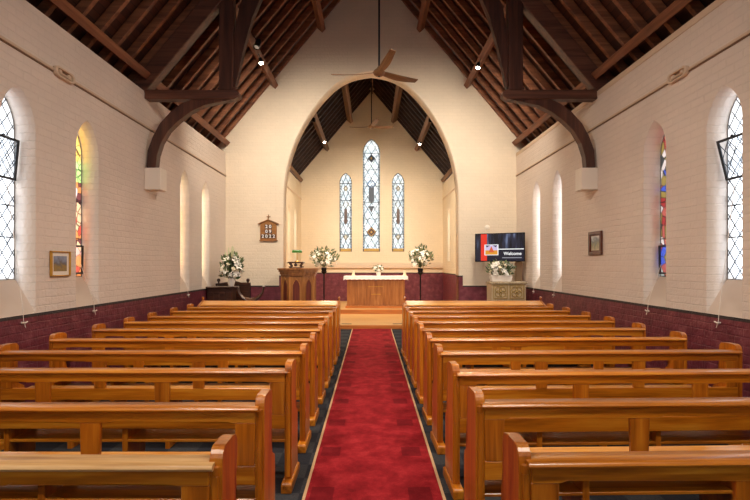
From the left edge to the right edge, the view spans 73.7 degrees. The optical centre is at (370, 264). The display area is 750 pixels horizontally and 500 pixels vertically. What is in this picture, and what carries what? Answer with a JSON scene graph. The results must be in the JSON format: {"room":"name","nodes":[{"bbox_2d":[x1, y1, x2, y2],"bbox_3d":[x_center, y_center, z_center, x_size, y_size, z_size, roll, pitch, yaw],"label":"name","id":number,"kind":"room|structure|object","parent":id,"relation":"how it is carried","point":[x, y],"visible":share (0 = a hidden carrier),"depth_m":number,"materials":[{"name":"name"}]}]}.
{"room":"church","nodes":[
{"label":"church","id":0,"kind":"room"},
{"bbox_2d":[0,0,225,401],"bbox_3d":[-4.090,-0.635,4.850,0.680,4.470,16.100,0,0,0],"label":"wall","id":1,"kind":"structure","parent":0,"point":[136,241],"depth_m":6.88,"materials":[{"name":"brick"}]},
{"bbox_2d":[0,96,34,317],"bbox_3d":[-3.898,-0.683,5.320,0.293,2.446,0.540,0,0,0],"label":"window","id":2,"kind":"structure","parent":1,"relation":"in","point":[10,296],"depth_m":5.46,"materials":[{"name":"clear glass"}]},
{"bbox_2d":[7,182,27,327],"bbox_3d":[-3.812,-0.110,5.370,0.202,1.581,0.094,0,0,0],"label":"cleat","id":3,"kind":"object","parent":1,"relation":"attached to","point":[23,322],"visible":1,"depth_m":5.37,"materials":[{"name":"beige"}]},
{"bbox_2d":[50,251,70,276],"bbox_3d":[-3.731,-0.010,6.010,0.035,0.300,0.370,0,0,0],"label":"framed picture","id":4,"kind":"object","parent":1,"relation":"attached to","point":[60,261],"visible":1,"depth_m":6.01,"materials":[{"name":"gold metal"}]},
{"bbox_2d":[54,256,66,270],"bbox_3d":[-3.736,-0.010,6.010,0.005,0.182,0.252,0,0,0],"label":"artwork","id":5,"kind":"object","parent":4,"relation":"attached to","point":[60,262],"depth_m":6.01},
{"bbox_2d":[53,65,74,83],"bbox_3d":[-3.725,-2.300,6.070,0.060,0.120,0.380,0,0,0],"label":"fitting","id":6,"kind":"object","parent":1,"relation":"attached to","point":[58,70],"visible":1,"depth_m":6.05,"materials":[{"name":"beige paint"}]},
{"bbox_2d":[76,135,97,306],"bbox_3d":[-3.898,-0.683,6.620,0.293,2.446,0.530,0,0,0],"label":"window","id":7,"kind":"structure","parent":1,"relation":"in","point":[83,295],"depth_m":6.81,"materials":[{"name":"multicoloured glass"}]},
{"bbox_2d":[81,265,96,314],"bbox_3d":[-3.812,0.340,6.740,0.201,0.682,0.094,0,0,0],"label":"cleat","id":8,"kind":"object","parent":1,"relation":"attached to","point":[94,310],"visible":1,"depth_m":6.74,"materials":[{"name":"beige"}]},
{"bbox_2d":[0,35,225,176],"bbox_3d":[-3.739,-2.292,4.850,0.022,0.047,16.100,0,0,0],"label":"trim","id":9,"kind":"structure","parent":1,"relation":"attached to","point":[3,39],"depth_m":6.77,"materials":[{"name":"beige paint"}]},
{"bbox_2d":[144,168,166,191],"bbox_3d":[-3.614,-1.420,8.408,0.268,0.360,0.295,0,0,0],"label":"corbel","id":10,"kind":"object","parent":1,"relation":"attached to","point":[155,179],"visible":1,"depth_m":8.26,"materials":[{"name":"beige paint"}]},
{"bbox_2d":[180,276,188,291],"bbox_3d":[-3.898,-0.683,10.080,0.293,2.446,0.500,0,0,0],"label":"window","id":11,"kind":"structure","parent":1,"relation":"in","point":[183,287],"depth_m":10.18,"materials":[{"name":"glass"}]},
{"bbox_2d":[202,276,207,288],"bbox_3d":[-3.898,-0.683,11.350,0.293,2.446,0.520,0,0,0],"label":"window","id":12,"kind":"structure","parent":1,"relation":"in","point":[204,284],"depth_m":11.44,"materials":[{"name":"glass"}]},
{"bbox_2d":[286,172,300,267],"bbox_3d":[-2.780,-0.700,16.050,0.330,4.600,5.300,0,0,0],"label":"wall","id":13,"kind":"structure","parent":0,"point":[293,202],"depth_m":16.87,"materials":[{"name":"paint"}]},
{"bbox_2d":[0,329,727,499],"bbox_3d":[0.000,1.700,7.850,8.600,0.200,22.700,0,0,0],"label":"floor","id":14,"kind":"structure","parent":0,"point":[306,459],"depth_m":4.37,"materials":[{"name":"grey carpet"}]},
{"bbox_2d":[0,434,236,499],"bbox_3d":[-1.900,1.150,2.062,2.694,0.900,0.485,0,0,0],"label":"pew","id":15,"kind":"object","parent":14,"relation":"on","point":[212,476],"visible":1,"depth_m":1.89,"materials":[{"name":"brown wood"}]},
{"bbox_2d":[0,389,274,499],"bbox_3d":[-1.900,1.150,2.812,2.694,0.900,0.485,0,0,0],"label":"pew","id":16,"kind":"object","parent":14,"relation":"on","point":[255,472],"visible":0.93,"depth_m":2.64,"materials":[{"name":"brown wood"}]},
{"bbox_2d":[0,485,254,499],"bbox_3d":[-1.900,1.266,2.805,2.574,0.017,0.250,0,0,0],"label":"shelf","id":17,"kind":"object","parent":16,"relation":"attached to","point":[9,492],"depth_m":2.76,"materials":[{"name":"brown wood"}]},
{"bbox_2d":[0,359,299,493],"bbox_3d":[-1.900,1.150,3.723,2.694,0.900,0.485,0,0,0],"label":"pew","id":18,"kind":"object","parent":14,"relation":"on","point":[16,436],"visible":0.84,"depth_m":3.55,"materials":[{"name":"brown wood"}]},
{"bbox_2d":[0,429,284,441],"bbox_3d":[-1.900,1.266,3.715,2.574,0.017,0.250,0,0,0],"label":"shelf","id":19,"kind":"object","parent":18,"relation":"attached to","point":[25,435],"depth_m":3.68,"materials":[{"name":"brown wood"}]},
{"bbox_2d":[0,343,310,452],"bbox_3d":[-1.900,1.150,4.473,2.694,0.900,0.485,0,0,0],"label":"pew","id":20,"kind":"object","parent":14,"relation":"on","point":[10,354],"visible":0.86,"depth_m":4.30,"materials":[{"name":"brown wood"}]},
{"bbox_2d":[296,402,299,410],"bbox_3d":[-1.900,1.266,4.465,2.574,0.017,0.250,0,0,0],"label":"shelf","id":21,"kind":"object","parent":20,"relation":"attached to","point":[297,403],"depth_m":4.46,"materials":[{"name":"brown wood"}]},
{"bbox_2d":[49,332,318,425],"bbox_3d":[-1.900,1.150,5.183,2.694,0.900,0.485,0,0,0],"label":"pew","id":22,"kind":"object","parent":14,"relation":"on","point":[59,340],"visible":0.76,"depth_m":5.01,"materials":[{"name":"brown wood"}]},
{"bbox_2d":[65,383,309,385],"bbox_3d":[-1.900,1.266,5.175,2.574,0.017,0.250,0,0,0],"label":"shelf","id":23,"kind":"object","parent":22,"relation":"attached to","point":[66,384],"depth_m":5.24,"materials":[{"name":"brown wood"}]},
{"bbox_2d":[91,323,325,403],"bbox_3d":[-1.900,1.150,5.952,2.694,0.900,0.485,0,0,0],"label":"pew","id":24,"kind":"object","parent":14,"relation":"on","point":[99,330],"visible":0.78,"depth_m":5.78,"materials":[{"name":"brown wood"}]},
{"bbox_2d":[206,286,235,300],"bbox_3d":[-3.430,1.050,11.480,0.600,1.100,0.440,0,0,0],"label":"desk","id":25,"kind":"object","parent":14,"relation":"on","point":[214,293],"visible":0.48,"depth_m":11.30,"materials":[{"name":"brown wood"}]},
{"bbox_2d":[218,246,244,285],"bbox_3d":[-3.209,0.034,11.520,0.615,0.932,0.501,0,0,0],"label":"flower arrangement","id":26,"kind":"object","parent":25,"relation":"on","point":[234,268],"visible":1,"depth_m":11.44,"materials":[{"name":"white plant"}]},
{"bbox_2d":[123,317,330,387],"bbox_3d":[-1.900,1.150,6.692,2.694,0.900,0.485,0,0,0],"label":"pew","id":27,"kind":"object","parent":14,"relation":"on","point":[129,322],"visible":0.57,"depth_m":6.52,"materials":[{"name":"brown wood"}]},
{"bbox_2d":[216,278,250,300],"bbox_3d":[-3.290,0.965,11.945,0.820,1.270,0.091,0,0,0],"label":"stall","id":28,"kind":"object","parent":14,"relation":"on","point":[245,287],"visible":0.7,"depth_m":11.92,"materials":[{"name":"brown wood"}]},
{"bbox_2d":[147,312,333,375],"bbox_3d":[-1.900,1.150,7.393,2.694,0.900,0.485,0,0,0],"label":"pew","id":29,"kind":"object","parent":14,"relation":"on","point":[152,316],"visible":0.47,"depth_m":7.22,"materials":[{"name":"brown wood"}]},
{"bbox_2d":[235,286,264,300],"bbox_3d":[-2.715,1.049,11.275,0.640,1.118,0.510,0,0,-12],"label":"carved chair","id":30,"kind":"object","parent":14,"relation":"on","point":[241,296],"visible":0.36,"depth_m":11.12,"materials":[{"name":"brown wood"}]},
{"bbox_2d":[170,307,337,364],"bbox_3d":[-1.900,1.150,8.203,2.694,0.900,0.485,0,0,0],"label":"pew","id":31,"kind":"object","parent":14,"relation":"on","point":[174,311],"visible":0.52,"depth_m":8.03,"materials":[{"name":"brown wood"}]},
{"bbox_2d":[187,304,340,355],"bbox_3d":[-1.900,1.150,8.943,2.694,0.900,0.485,0,0,0],"label":"pew","id":32,"kind":"object","parent":14,"relation":"on","point":[190,307],"visible":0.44,"depth_m":8.77,"materials":[{"name":"brown wood"}]},
{"bbox_2d":[197,297,339,337],"bbox_3d":[-1.925,1.110,9.525,2.674,0.980,0.310,0,0,0],"label":"pew","id":33,"kind":"object","parent":14,"relation":"on","point":[203,303],"visible":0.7,"depth_m":9.52,"materials":[{"name":"brown wood"}]},
{"bbox_2d":[277,268,318,300],"bbox_3d":[-1.780,0.845,12.300,0.979,1.510,0.979,0,0,0],"label":"pulpit","id":34,"kind":"object","parent":14,"relation":"on","point":[297,284],"visible":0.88,"depth_m":11.94,"materials":[{"name":"brown wood"}]},
{"bbox_2d":[287,262,304,267],"bbox_3d":[-1.820,0.011,12.170,0.412,0.155,0.300,0,0,0],"label":"book stand","id":35,"kind":"object","parent":34,"relation":"on","point":[290,263],"visible":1,"depth_m":12.07,"materials":[{"name":"brown wood"}]},
{"bbox_2d":[292,250,301,261],"bbox_3d":[-1.800,-0.211,12.180,0.230,0.290,0.110,0,0,0],"label":"desk lamp","id":36,"kind":"object","parent":35,"relation":"on","point":[293,251],"visible":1,"depth_m":12.13,"materials":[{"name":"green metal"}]},
{"bbox_2d":[302,329,445,499],"bbox_3d":[0.020,1.593,5.434,0.974,0.014,13.868,0,0,0],"label":"carpet runner","id":37,"kind":"object","parent":14,"relation":"on","point":[373,444],"visible":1,"depth_m":4.59,"materials":[{"name":"red carpet"}]},
{"bbox_2d":[403,297,545,306],"bbox_3d":[1.960,1.110,9.525,2.674,0.980,0.310,0,0,0],"label":"pew","id":38,"kind":"object","parent":14,"relation":"on","point":[540,303],"visible":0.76,"depth_m":9.52,"materials":[{"name":"brown wood"}]},
{"bbox_2d":[401,303,553,355],"bbox_3d":[1.897,1.150,8.980,2.694,0.900,0.485,0,0,-2],"label":"pew","id":39,"kind":"object","parent":14,"relation":"on","point":[549,306],"visible":0.38,"depth_m":8.79,"materials":[{"name":"brown wood"}]},
{"bbox_2d":[404,307,569,364],"bbox_3d":[1.897,1.150,8.240,2.694,0.900,0.485,0,0,-2],"label":"pew","id":40,"kind":"object","parent":14,"relation":"on","point":[565,310],"visible":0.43,"depth_m":8.06,"materials":[{"name":"brown wood"}]},
{"bbox_2d":[407,311,590,375],"bbox_3d":[1.897,1.150,7.480,2.694,0.900,0.485,0,0,-2],"label":"pew","id":41,"kind":"object","parent":14,"relation":"on","point":[585,315],"visible":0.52,"depth_m":7.31,"materials":[{"name":"brown wood"}]},
{"bbox_2d":[486,281,526,300],"bbox_3d":[3.180,1.000,11.770,0.860,1.200,0.520,0,0,0],"label":"chest","id":42,"kind":"object","parent":14,"relation":"on","point":[513,290],"visible":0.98,"depth_m":11.55,"materials":[{"name":"brown wood"}]},
{"bbox_2d":[485,258,516,281],"bbox_3d":[3.047,0.125,11.710,0.724,0.548,0.483,0,0,0],"label":"flower arrangement","id":43,"kind":"object","parent":42,"relation":"on","point":[495,276],"visible":1,"depth_m":11.62,"materials":[{"name":"white plant"}]},
{"bbox_2d":[411,316,614,387],"bbox_3d":[1.897,1.150,6.750,2.694,0.900,0.485,0,0,-2],"label":"pew","id":44,"kind":"object","parent":14,"relation":"on","point":[609,322],"visible":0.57,"depth_m":6.58,"materials":[{"name":"brown wood"}]},
{"bbox_2d":[515,262,521,280],"bbox_3d":[3.620,0.725,12.300,0.140,1.750,0.140,0,0,0],"label":"timber post","id":45,"kind":"object","parent":14,"relation":"on","point":[518,270],"visible":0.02,"depth_m":12.23,"materials":[{"name":"beige wood"}]},
{"bbox_2d":[416,323,645,403],"bbox_3d":[1.897,1.150,6.010,2.694,0.900,0.485,0,0,-2],"label":"pew","id":46,"kind":"object","parent":14,"relation":"on","point":[637,329],"visible":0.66,"depth_m":5.84,"materials":[{"name":"brown wood"}]},
{"bbox_2d":[460,367,630,368],"bbox_3d":[1.897,1.266,6.002,2.574,0.017,0.250,0,0,-2],"label":"shelf","id":47,"kind":"object","parent":46,"relation":"attached to","point":[465,367],"depth_m":6.11,"materials":[{"name":"brown wood"}]},
{"bbox_2d":[422,331,686,425],"bbox_3d":[1.897,1.150,5.240,2.694,0.900,0.485,0,0,-2],"label":"pew","id":48,"kind":"object","parent":14,"relation":"on","point":[676,339],"visible":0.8,"depth_m":5.08,"materials":[{"name":"brown wood"}]},
{"bbox_2d":[432,383,674,385],"bbox_3d":[1.897,1.266,5.232,2.574,0.017,0.250,0,0,-2],"label":"shelf","id":49,"kind":"object","parent":48,"relation":"attached to","point":[432,383],"depth_m":5.24,"materials":[{"name":"brown wood"}]},
{"bbox_2d":[430,342,749,454],"bbox_3d":[1.897,1.150,4.480,2.694,0.900,0.485,0,0,-2],"label":"pew","id":50,"kind":"object","parent":14,"relation":"on","point":[729,355],"visible":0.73,"depth_m":4.31,"materials":[{"name":"brown wood"}]},
{"bbox_2d":[443,402,446,411],"bbox_3d":[1.897,1.266,4.472,2.574,0.017,0.250,0,0,-2],"label":"shelf","id":51,"kind":"object","parent":50,"relation":"attached to","point":[444,403],"depth_m":4.43,"materials":[{"name":"brown wood"}]},
{"bbox_2d":[443,361,749,499],"bbox_3d":[1.897,1.150,3.670,2.694,0.900,0.485,0,0,-2],"label":"pew","id":52,"kind":"object","parent":14,"relation":"on","point":[537,432],"visible":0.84,"depth_m":3.50,"materials":[{"name":"brown wood"}]},
{"bbox_2d":[460,430,749,445],"bbox_3d":[1.897,1.266,3.662,2.574,0.017,0.250,0,0,-2],"label":"shelf","id":53,"kind":"object","parent":52,"relation":"attached to","point":[724,436],"depth_m":3.62,"materials":[{"name":"brown wood"}]},
{"bbox_2d":[464,387,749,499],"bbox_3d":[1.897,1.150,2.910,2.694,0.900,0.485,0,0,-2],"label":"pew","id":54,"kind":"object","parent":14,"relation":"on","point":[483,453],"visible":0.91,"depth_m":2.74,"materials":[{"name":"brown wood"}]},
{"bbox_2d":[485,480,732,496],"bbox_3d":[1.897,1.266,2.902,2.574,0.017,0.250,0,0,-2],"label":"shelf","id":55,"kind":"object","parent":54,"relation":"attached to","point":[492,487],"depth_m":2.81,"materials":[{"name":"brown wood"}]},
{"bbox_2d":[501,432,749,499],"bbox_3d":[1.897,1.150,2.120,2.694,0.900,0.485,0,0,-2],"label":"pew","id":56,"kind":"object","parent":14,"relation":"on","point":[526,475],"visible":1,"depth_m":1.92,"materials":[{"name":"brown wood"}]},
{"bbox_2d":[26,0,714,146],"bbox_3d":[0.000,-5.367,4.800,8.730,5.312,16.200,0,0,0],"label":"ceiling","id":57,"kind":"structure","parent":0,"point":[126,34],"depth_m":9.59,"materials":[{"name":"brown wood"}]},
{"bbox_2d":[253,36,260,49],"bbox_3d":[-2.323,-4.521,10.204,0.134,0.268,0.187,0,0,19],"label":"spotlight","id":58,"kind":"object","parent":57,"relation":"attached to","point":[256,46],"visible":1,"depth_m":10.17,"materials":[{"name":"black metal"}]},
{"bbox_2d":[258,54,263,64],"bbox_3d":[-2.383,-4.431,10.801,0.108,0.248,0.147,0,0,-38],"label":"spotlight","id":59,"kind":"object","parent":57,"relation":"attached to","point":[260,59],"visible":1,"depth_m":10.78,"materials":[{"name":"black metal"}]},
{"bbox_2d":[132,0,609,167],"bbox_3d":[0.000,-4.651,8.360,7.940,6.092,0.200,0,0,0],"label":"roof truss","id":60,"kind":"object","parent":57,"relation":"attached to","point":[234,36],"visible":0.94,"depth_m":8.27,"materials":[{"name":"brown wood"}]},
{"bbox_2d":[331,0,417,82],"bbox_3d":[0.072,-5.306,7.861,1.444,4.608,1.276,0,0,0],"label":"ceiling fan","id":61,"kind":"object","parent":57,"relation":"hanging from","point":[379,71],"visible":1,"depth_m":7.99,"materials":[{"name":"brown wood"}]},
{"bbox_2d":[476,59,480,69],"bbox_3d":[2.385,-4.451,11.101,0.109,0.249,0.150,0,0,34],"label":"spotlight","id":62,"kind":"object","parent":57,"relation":"attached to","point":[478,64],"visible":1,"depth_m":11.09,"materials":[{"name":"black metal"}]},
{"bbox_2d":[218,0,523,300],"bbox_3d":[0.000,-3.170,13.150,8.600,9.540,0.500,0,0,0],"label":"wall","id":63,"kind":"structure","parent":0,"point":[260,151],"depth_m":12.90,"materials":[{"name":"paint"}]},
{"bbox_2d":[258,215,278,240],"bbox_3d":[-2.640,-0.945,12.863,0.538,0.681,0.075,0,0,0],"label":"hymn board","id":64,"kind":"object","parent":63,"relation":"attached to","point":[268,229],"visible":1,"depth_m":12.86,"materials":[{"name":"brown wood"}]},
{"bbox_2d":[340,314,401,328],"bbox_3d":[0.035,1.550,13.760,5.300,0.100,2.780,0,0,0],"label":"floor","id":65,"kind":"structure","parent":0,"point":[358,321],"depth_m":13.16,"materials":[{"name":"brown wood"}]},
{"bbox_2d":[340,301,401,313],"bbox_3d":[0.035,1.482,16.915,5.300,0.236,3.570,0,0,0],"label":"floor","id":66,"kind":"structure","parent":0,"point":[343,310],"depth_m":15.13,"materials":[{"name":"brown wood"}]},
{"bbox_2d":[309,245,339,300],"bbox_3d":[-1.541,0.360,16.590,1.081,2.007,0.914,0,0,0],"label":"flower arrangement","id":67,"kind":"object","parent":66,"relation":"on","point":[317,253],"visible":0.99,"depth_m":16.51,"materials":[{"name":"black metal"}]},
{"bbox_2d":[345,279,404,307],"bbox_3d":[0.150,0.872,15.970,1.980,0.985,0.720,0,0,0],"label":"altar","id":68,"kind":"object","parent":66,"relation":"on","point":[363,293],"visible":0.91,"depth_m":15.67,"materials":[{"name":"brown wood"}]},
{"bbox_2d":[343,276,407,279],"bbox_3d":[0.150,0.428,15.960,2.032,0.131,0.761,0,0,0],"label":"altar cloth","id":69,"kind":"object","parent":68,"relation":"on","point":[345,277],"visible":0.97,"depth_m":15.59,"materials":[{"name":"white fabric"}]},
{"bbox_2d":[372,265,383,275],"bbox_3d":[0.230,0.168,15.892,0.383,0.387,0.314,0,0,0],"label":"posy","id":70,"kind":"object","parent":69,"relation":"on","point":[381,269],"visible":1,"depth_m":15.85,"materials":[{"name":"white plant"}]},
{"bbox_2d":[408,244,433,300],"bbox_3d":[1.651,0.313,16.592,0.846,2.102,0.818,0,0,27],"label":"flower arrangement","id":71,"kind":"object","parent":66,"relation":"on","point":[421,250],"visible":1,"depth_m":16.51,"materials":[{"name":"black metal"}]},
{"bbox_2d":[290,78,452,181],"bbox_3d":[0.035,-4.876,16.050,6.128,3.708,5.300,0,0,0],"label":"ceiling","id":72,"kind":"structure","parent":0,"point":[339,107],"depth_m":17.06,"materials":[{"name":"brown wood"}]},
{"bbox_2d":[353,78,393,128],"bbox_3d":[0.015,-5.346,15.561,1.413,2.108,0.934,0,0,0],"label":"ceiling fan","id":73,"kind":"object","parent":72,"relation":"hanging from","point":[372,125],"visible":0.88,"depth_m":15.78,"materials":[{"name":"brown wood"}]},
{"bbox_2d":[298,88,446,300],"bbox_3d":[0.050,-2.575,18.850,6.500,8.350,0.300,0,0,0],"label":"wall","id":74,"kind":"structure","parent":0,"point":[320,185],"depth_m":18.70,"materials":[{"name":"paint"}]},
{"bbox_2d":[340,173,351,251],"bbox_3d":[-0.950,-1.961,18.814,0.466,2.972,0.043,0,0,0],"label":"window","id":75,"kind":"structure","parent":74,"relation":"in","point":[345,181],"depth_m":18.82,"materials":[{"name":"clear glass"}]},
{"bbox_2d":[363,139,379,251],"bbox_3d":[0.015,-2.596,18.813,0.646,4.243,0.044,0,0,0],"label":"window","id":76,"kind":"structure","parent":74,"relation":"in","point":[371,152],"depth_m":18.82,"materials":[{"name":"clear glass"}]},
{"bbox_2d":[302,263,442,268],"bbox_3d":[0.035,0.050,18.650,5.300,0.220,0.100,0,0,0],"label":"trim","id":77,"kind":"structure","parent":74,"relation":"attached to","point":[306,265],"depth_m":18.60,"materials":[{"name":"beige paint"}]},
{"bbox_2d":[392,173,403,251],"bbox_3d":[1.020,-1.961,18.814,0.466,2.972,0.043,0,0,0],"label":"window","id":78,"kind":"structure","parent":74,"relation":"in","point":[398,181],"depth_m":18.82,"materials":[{"name":"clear glass"}]},
{"bbox_2d":[443,173,455,300],"bbox_3d":[2.850,-0.700,16.050,0.330,4.600,5.300,0,0,0],"label":"wall","id":79,"kind":"structure","parent":0,"point":[449,202],"depth_m":17.10,"materials":[{"name":"paint"}]},
{"bbox_2d":[516,0,749,396],"bbox_3d":[4.090,-0.635,4.850,0.680,4.470,16.100,0,0,0],"label":"wall","id":80,"kind":"structure","parent":0,"point":[692,113],"depth_m":6.76,"materials":[{"name":"paint"}]},
{"bbox_2d":[475,232,524,261],"bbox_3d":[3.199,-0.415,12.265,1.200,0.690,0.447,0,0,28],"label":"television","id":81,"kind":"object","parent":80,"relation":"attached to","point":[488,246],"visible":1,"depth_m":12.06,"materials":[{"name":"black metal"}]},
{"bbox_2d":[533,276,539,288],"bbox_3d":[3.898,-0.683,11.350,0.293,2.446,0.520,0,0,0],"label":"window","id":82,"kind":"structure","parent":80,"relation":"in","point":[537,284],"depth_m":11.46,"materials":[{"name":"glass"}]},
{"bbox_2d":[553,276,561,291],"bbox_3d":[3.898,-0.683,10.080,0.293,2.446,0.500,0,0,0],"label":"window","id":83,"kind":"structure","parent":80,"relation":"in","point":[558,287],"depth_m":10.18,"materials":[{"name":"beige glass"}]},
{"bbox_2d":[575,168,597,191],"bbox_3d":[3.614,-1.420,8.408,0.268,0.360,0.295,0,0,0],"label":"corbel","id":84,"kind":"object","parent":80,"relation":"attached to","point":[586,179],"visible":1,"depth_m":8.26,"materials":[{"name":"beige paint"}]},
{"bbox_2d":[588,231,602,254],"bbox_3d":[3.731,-0.355,8.320,0.035,0.390,0.470,0,0,0],"label":"framed picture","id":85,"kind":"object","parent":80,"relation":"attached to","point":[595,239],"visible":1,"depth_m":8.31,"materials":[{"name":"brown wood"}]},
{"bbox_2d":[591,236,598,250],"bbox_3d":[3.736,-0.355,8.320,0.005,0.240,0.320,0,0,0],"label":"artwork","id":86,"kind":"object","parent":85,"relation":"attached to","point":[594,239],"depth_m":8.34},
{"bbox_2d":[516,0,726,155],"bbox_3d":[3.744,-2.825,4.850,0.012,0.090,16.100,0,0,0],"label":"trim","id":87,"kind":"structure","parent":80,"relation":"attached to","point":[716,3],"depth_m":6.74,"materials":[{"name":"beige paint"}]},
{"bbox_2d":[516,30,749,176],"bbox_3d":[3.739,-2.292,4.850,0.022,0.047,16.100,0,0,0],"label":"trim","id":88,"kind":"structure","parent":80,"relation":"attached to","point":[746,34],"depth_m":6.63,"materials":[{"name":"beige paint"}]},
{"bbox_2d":[645,265,660,314],"bbox_3d":[3.813,0.340,6.740,0.201,0.682,0.094,0,0,0],"label":"cleat","id":89,"kind":"object","parent":80,"relation":"attached to","point":[647,310],"visible":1,"depth_m":6.74,"materials":[{"name":"beige"}]},
{"bbox_2d":[644,135,665,306],"bbox_3d":[3.898,-0.683,6.620,0.293,2.446,0.530,0,0,0],"label":"window","id":90,"kind":"structure","parent":80,"relation":"in","point":[658,295],"depth_m":6.81,"materials":[{"name":"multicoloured glass"}]},
{"bbox_2d":[667,65,688,83],"bbox_3d":[3.725,-2.300,6.070,0.060,0.120,0.380,0,0,0],"label":"fitting","id":91,"kind":"object","parent":80,"relation":"attached to","point":[683,70],"visible":1,"depth_m":6.05,"materials":[{"name":"beige paint"}]},
{"bbox_2d":[707,96,741,317],"bbox_3d":[3.898,-0.683,5.320,0.293,2.446,0.540,0,0,0],"label":"window","id":92,"kind":"structure","parent":80,"relation":"in","point":[731,296],"depth_m":5.46,"materials":[{"name":"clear glass"}]},
{"bbox_2d":[714,182,734,327],"bbox_3d":[3.813,-0.110,5.370,0.201,1.581,0.094,0,0,0],"label":"cleat","id":93,"kind":"object","parent":80,"relation":"attached to","point":[718,322],"visible":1,"depth_m":5.37,"materials":[{"name":"beige"}]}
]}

